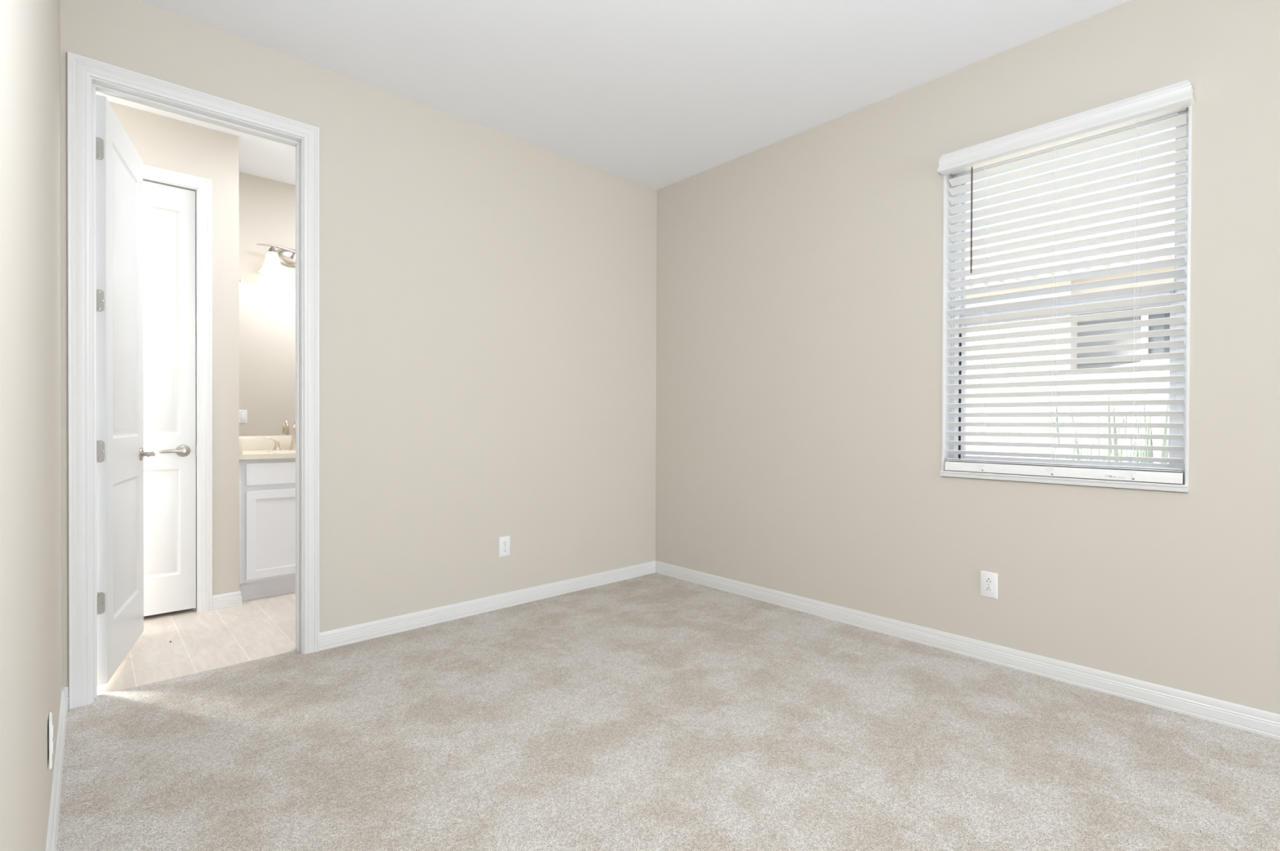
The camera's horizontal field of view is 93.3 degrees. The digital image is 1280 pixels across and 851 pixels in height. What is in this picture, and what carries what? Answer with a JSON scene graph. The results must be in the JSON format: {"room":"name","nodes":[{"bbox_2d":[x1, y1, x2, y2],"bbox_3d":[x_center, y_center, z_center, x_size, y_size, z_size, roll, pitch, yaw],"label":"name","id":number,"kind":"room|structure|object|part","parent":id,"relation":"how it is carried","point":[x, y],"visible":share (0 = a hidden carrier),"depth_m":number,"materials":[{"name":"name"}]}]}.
{"room":"empty bedroom","nodes":[
{"label":"empty bedroom","id":0,"kind":"room"},
{"bbox_2d":[0,0,62,850],"bbox_3d":[0.273,-0.256,-0.501,0.116,2.830,7.616,0,1,-42],"label":"wall","id":1,"kind":"structure","parent":0,"point":[31,541],"depth_m":1.05,"materials":[{"name":"beige paint"}]},
{"bbox_2d":[48,712,53,769],"bbox_3d":[-1.478,0.790,1.516,0.007,0.117,0.071,0,1,-44],"label":"wall outlet","id":2,"kind":"object","parent":1,"relation":"attached to","point":[51,726],"visible":1,"depth_m":1.49,"materials":[{"name":"white plastic"}]},
{"bbox_2d":[45,688,66,850],"bbox_3d":[0.355,1.058,-0.491,0.014,0.083,7.500,0,1,-42],"label":"baseboard","id":3,"kind":"structure","parent":1,"relation":"attached to","point":[53,823],"depth_m":1.73,"materials":[{"name":"white paint"}]},
{"bbox_2d":[108,101,239,595],"bbox_3d":[-3.442,-0.294,3.078,2.245,2.830,0.715,0,1,-43],"label":"wall","id":4,"kind":"structure","parent":0,"point":[160,141],"depth_m":3.52,"materials":[{"name":"beige paint"}]},
{"bbox_2d":[142,180,195,617],"bbox_3d":[-2.752,-0.145,3.237,0.608,2.379,0.090,0,1,-43],"label":"door","id":5,"kind":"structure","parent":4,"relation":"in","point":[169,249],"depth_m":3.37,"materials":[{"name":"white paint"}]},
{"bbox_3d":[-2.596,0.143,3.353,0.122,0.022,0.046,0,1,-43],"label":"lever","id":6,"kind":"part","parent":5,"relation":"part of","materials":[{"name":"silver metal"}]},
{"bbox_2d":[142,164,212,613],"bbox_3d":[-2.788,-0.171,3.274,0.750,2.479,0.153,0,1,-43],"label":"door frame","id":7,"kind":"structure","parent":4,"relation":"attached to","point":[202,187],"depth_m":3.45,"materials":[{"name":"white paint"}]},
{"bbox_2d":[212,591,242,610],"bbox_3d":[-2.455,1.026,3.575,0.152,0.083,0.116,0,1,-43],"label":"baseboard","id":8,"kind":"structure","parent":4,"relation":"attached to","point":[224,601],"depth_m":3.54,"materials":[{"name":"white paint"}]},
{"bbox_2d":[239,172,295,435],"bbox_3d":[-2.236,-0.300,4.599,1.590,2.830,0.115,0,1,-43],"label":"wall","id":9,"kind":"structure","parent":0,"point":[267,206],"depth_m":4.17,"materials":[{"name":"beige paint"}]},
{"bbox_2d":[239,435,292,450],"bbox_3d":[-2.473,0.120,4.291,0.780,0.100,0.020,0,1,-43],"label":"backsplash","id":10,"kind":"structure","parent":9,"relation":"attached to","point":[249,442],"depth_m":4.16,"materials":[{"name":"beige stone"}]},
{"bbox_2d":[239,279,295,435],"bbox_3d":[-2.480,-0.461,4.286,0.794,1.058,0.011,0,1,-43],"label":"wall mirror","id":11,"kind":"object","parent":9,"relation":"attached to","point":[267,313],"visible":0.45,"depth_m":4.19,"materials":[{"name":"clear glass"}]},
{"bbox_2d":[257,244,295,275],"bbox_3d":[-2.418,-1.137,4.222,0.451,0.229,0.180,0,1,-43],"label":"vanity light","id":12,"kind":"object","parent":9,"relation":"attached to","point":[273,260],"visible":0.46,"depth_m":4.14,"materials":[{"name":"white glass"}]},
{"bbox_3d":[-2.510,-1.111,4.123,0.160,0.138,0.160,0,1,-43],"label":"lamp shade","id":13,"kind":"part","parent":12,"relation":"part of","materials":[{"name":"white glass"}]},
{"bbox_3d":[-2.436,-1.206,4.242,0.451,0.057,0.089,0,1,-43],"label":"arm","id":14,"kind":"part","parent":12,"relation":"part of","materials":[{"name":"silver metal"}]},
{"bbox_3d":[-2.468,-1.188,4.277,0.210,0.128,0.030,0,1,-43],"label":"plate","id":15,"kind":"part","parent":12,"relation":"part of","materials":[{"name":"silver metal"}]},
{"bbox_2d":[60,0,657,708],"bbox_3d":[-1.012,-0.287,3.415,3.265,2.830,0.115,0,1,-43],"label":"wall","id":16,"kind":"structure","parent":0,"point":[487,297],"depth_m":3.31,"materials":[{"name":"beige paint"}]},
{"bbox_2d":[63,686,68,710],"bbox_3d":[-2.166,1.030,2.276,0.018,0.083,0.014,0,1,-43],"label":"baseboard","id":17,"kind":"structure","parent":16,"relation":"attached to","point":[66,689],"depth_m":2.28,"materials":[{"name":"white paint"}]},
{"bbox_2d":[95,94,155,685],"bbox_3d":[-2.358,-0.142,2.748,0.146,2.385,0.725,0,0,-30],"label":"door","id":18,"kind":"structure","parent":16,"relation":"in","point":[120,454],"depth_m":2.64,"materials":[{"name":"white paint"}]},
{"bbox_3d":[-2.440,0.143,2.989,0.046,0.022,0.122,0,0,-30],"label":"lever","id":19,"kind":"part","parent":18,"relation":"part of","materials":[{"name":"silver metal"}]},
{"bbox_2d":[66,51,319,710],"bbox_3d":[-1.881,-0.164,2.614,0.862,2.479,0.153,0,1,-43],"label":"door frame","id":20,"kind":"structure","parent":16,"relation":"attached to","point":[86,76],"depth_m":2.38,"materials":[{"name":"white paint"}]},
{"bbox_2d":[319,560,655,651],"bbox_3d":[-0.704,1.026,3.625,2.233,0.083,0.014,0,1,-43],"label":"baseboard","id":21,"kind":"structure","parent":16,"relation":"attached to","point":[341,637],"depth_m":3.39,"materials":[{"name":"white paint"}]},
{"bbox_2d":[498,535,510,557],"bbox_3d":[-0.793,0.710,3.544,0.071,0.117,0.007,0,1,-43],"label":"wall outlet","id":22,"kind":"object","parent":16,"relation":"attached to","point":[504,542],"visible":1,"depth_m":3.54,"materials":[{"name":"white plastic"}]},
{"bbox_2d":[502,547,507,552],"bbox_3d":[-0.792,0.730,3.542,0.034,0.028,0.003,0,1,-43],"label":"receptacle","id":23,"kind":"object","parent":22,"relation":"attached to","point":[504,549],"depth_m":3.54,"materials":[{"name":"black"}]},
{"bbox_2d":[502,541,507,546],"bbox_3d":[-0.792,0.691,3.542,0.034,0.028,0.003,0,1,-43],"label":"receptacle","id":24,"kind":"object","parent":22,"relation":"attached to","point":[504,543],"depth_m":3.54,"materials":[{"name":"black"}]},
{"bbox_2d":[95,0,1131,190],"bbox_3d":[0.403,-1.729,0.682,4.885,0.100,9.430,0,1,-43],"label":"ceiling","id":25,"kind":"structure","parent":0,"point":[656,95],"depth_m":2.78,"materials":[{"name":"white paint"}]},
{"bbox_2d":[56,573,1279,850],"bbox_3d":[0.380,1.121,0.690,4.620,0.060,9.200,0,1,-43],"label":"floor","id":26,"kind":"structure","parent":0,"point":[655,712],"depth_m":2.04,"materials":[{"name":"beige carpet"}]},
{"bbox_2d":[239,457,295,600],"bbox_3d":[-2.296,0.633,4.086,0.800,0.863,0.567,0,1,-43],"label":"vanity cabinet","id":27,"kind":"object","parent":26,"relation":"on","point":[267,486],"visible":0.39,"depth_m":3.72,"materials":[{"name":"white paint"}]},
{"bbox_2d":[239,449,295,460],"bbox_3d":[-2.290,0.187,4.079,0.800,0.030,0.581,0,1,-43],"label":"countertop","id":28,"kind":"structure","parent":27,"relation":"on","point":[283,454],"depth_m":3.75,"materials":[{"name":"beige stone"}]},
{"bbox_2d":[239,438,242,454],"bbox_3d":[-2.579,0.123,3.816,0.020,0.099,0.575,0,1,-43],"label":"side splash","id":29,"kind":"object","parent":28,"relation":"on","point":[240,439],"visible":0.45,"depth_m":3.60,"materials":[{"name":"beige stone"}]},
{"bbox_2d":[264,420,295,450],"bbox_3d":[-2.389,0.066,4.188,0.352,0.209,0.144,0,1,-43],"label":"faucet","id":30,"kind":"object","parent":28,"relation":"on","point":[277,447],"visible":0.48,"depth_m":4.20,"materials":[{"name":"silver metal"}]},
{"bbox_3d":[-2.512,0.124,4.134,0.098,0.092,0.051,0,1,-43],"label":"lever handle","id":31,"kind":"part","parent":30,"relation":"part of","materials":[{"name":"silver metal"}]},
{"bbox_3d":[-2.389,0.066,4.188,0.058,0.209,0.144,0,1,-43],"label":"spout","id":32,"kind":"part","parent":30,"relation":"part of","materials":[{"name":"silver metal"}]},
{"bbox_3d":[-2.145,1.057,3.933,0.787,0.018,0.012,0,1,-43],"label":"toe moulding","id":33,"kind":"part","parent":27,"relation":"part of","materials":[{"name":"white paint"}]},
{"bbox_3d":[-2.108,0.296,3.883,0.724,0.134,0.018,0,1,-43],"label":"drawer","id":34,"kind":"part","parent":27,"relation":"part of","materials":[{"name":"white paint"}]},
{"bbox_3d":[-2.243,0.666,3.762,0.359,0.534,0.018,0,1,-43],"label":"cabinet door","id":35,"kind":"part","parent":27,"relation":"part of","materials":[{"name":"white paint"}]},
{"bbox_2d":[655,0,1279,715],"bbox_3d":[2.715,-0.262,1.673,0.150,2.830,7.500,0,1,-43],"label":"wall","id":36,"kind":"structure","parent":0,"point":[799,277],"depth_m":2.92,"materials":[{"name":"beige paint"}]},
{"bbox_2d":[655,560,1279,740],"bbox_3d":[2.650,1.051,1.626,0.014,0.083,7.500,0,1,-43],"label":"baseboard","id":37,"kind":"structure","parent":36,"relation":"attached to","point":[1248,719],"depth_m":2.67,"materials":[{"name":"white paint"}]},
{"bbox_2d":[980,570,997,599],"bbox_3d":[1.599,0.731,2.769,0.007,0.117,0.071,0,1,-43],"label":"wall outlet","id":38,"kind":"object","parent":36,"relation":"attached to","point":[988,580],"visible":1,"depth_m":2.77,"materials":[{"name":"white plastic"}]},
{"bbox_2d":[984,586,992,592],"bbox_3d":[1.598,0.750,2.768,0.003,0.028,0.034,0,1,-43],"label":"receptacle","id":39,"kind":"object","parent":38,"relation":"attached to","point":[987,588],"depth_m":2.77,"materials":[{"name":"white plastic"}]},
{"bbox_2d":[984,577,992,584],"bbox_3d":[1.598,0.711,2.767,0.003,0.028,0.034,0,1,-43],"label":"receptacle","id":40,"kind":"object","parent":38,"relation":"attached to","point":[988,580],"depth_m":2.77,"materials":[{"name":"white plastic"}]},
{"bbox_2d":[939,105,1191,493],"bbox_3d":[1.810,-0.510,2.635,0.170,1.518,0.888,0,1,-43],"label":"window","id":41,"kind":"structure","parent":36,"relation":"in","point":[945,437],"depth_m":2.58,"materials":[{"name":"white paint"}]},
{"bbox_3d":[1.790,0.234,2.624,0.122,0.030,0.888,0,1,-43],"label":"sill","id":42,"kind":"part","parent":41,"relation":"part of","materials":[{"name":"white paint"}]},
{"bbox_2d":[937,80,1195,484],"bbox_3d":[1.760,-0.533,2.587,0.120,1.500,0.901,0,1,-43],"label":"window blind","id":43,"kind":"object","parent":41,"relation":"attached to","point":[1176,97],"visible":1,"depth_m":2.55,"materials":[{"name":"white paint"}]},
{"bbox_3d":[1.597,-0.507,2.803,0.062,1.424,0.035,0,1,-43],"label":"ladder cord","id":44,"kind":"part","parent":43,"relation":"part of","materials":[{"name":"white fabric"}]},
{"bbox_3d":[1.782,-0.505,2.603,0.062,1.424,0.035,0,1,-43],"label":"ladder cord","id":45,"kind":"part","parent":43,"relation":"part of","materials":[{"name":"white fabric"}]},
{"bbox_3d":[1.779,0.196,2.611,0.061,0.043,0.854,0,1,-43],"label":"rail","id":46,"kind":"part","parent":43,"relation":"part of","materials":[{"name":"white plastic"}]},
{"bbox_3d":[1.966,-0.503,2.404,0.062,1.424,0.035,0,1,-43],"label":"ladder cord","id":47,"kind":"part","parent":43,"relation":"part of","materials":[{"name":"white fabric"}]},
{"bbox_3d":[1.835,-0.172,2.655,0.023,0.711,0.786,0,1,-43],"label":"sash","id":48,"kind":"part","parent":41,"relation":"part of","materials":[{"name":"white plastic"}]},
{"bbox_3d":[1.856,-0.855,2.673,0.022,0.726,0.795,0,1,-43],"label":"sash","id":49,"kind":"part","parent":41,"relation":"part of","materials":[{"name":"white plastic"}]},
{"label":"outside","id":50,"kind":"structure","parent":0,"visible":0},
{"bbox_3d":[5.989,1.434,8.452,13.850,0.250,22.000,0,1,-43],"label":"ground","id":51,"kind":"structure","parent":50,"visible":0},
{"bbox_2d":[965,196,1174,458],"bbox_3d":[4.583,-1.131,9.850,4.411,4.850,14.000,0,1,-43],"label":"house","id":52,"kind":"structure","parent":51,"relation":"on","point":[1031,420],"depth_m":7.01,"materials":[{"name":"white paint"}]},
{"bbox_3d":[5.577,-0.868,6.260,0.010,0.740,0.470,0,1,-43],"label":"pane","id":53,"kind":"part","parent":52,"relation":"part of","materials":[{"name":"grey"}]},
{"bbox_2d":[1164,313,1169,352],"bbox_3d":[5.529,-0.964,6.296,0.020,0.410,0.090,0,1,-43],"label":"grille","id":54,"kind":"object","parent":52,"relation":"attached to","point":[1166,315],"depth_m":6.31,"materials":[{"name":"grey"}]},
{"bbox_2d":[1048,387,1168,463],"bbox_3d":[3.431,0.529,4.458,0.568,1.595,0.731,0,0,-32],"label":"plant","id":55,"kind":"object","parent":51,"relation":"on","point":[1120,420],"visible":0.15,"depth_m":4.37,"materials":[{"name":"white plant"}]},
{"bbox_2d":[1057,359,1169,463],"bbox_3d":[4.385,0.398,5.528,0.240,1.850,2.060,0,0,15],"label":"wall","id":56,"kind":"structure","parent":51,"relation":"on","point":[1164,362],"depth_m":5.45,"materials":[{"name":"white paint"}]}
]}

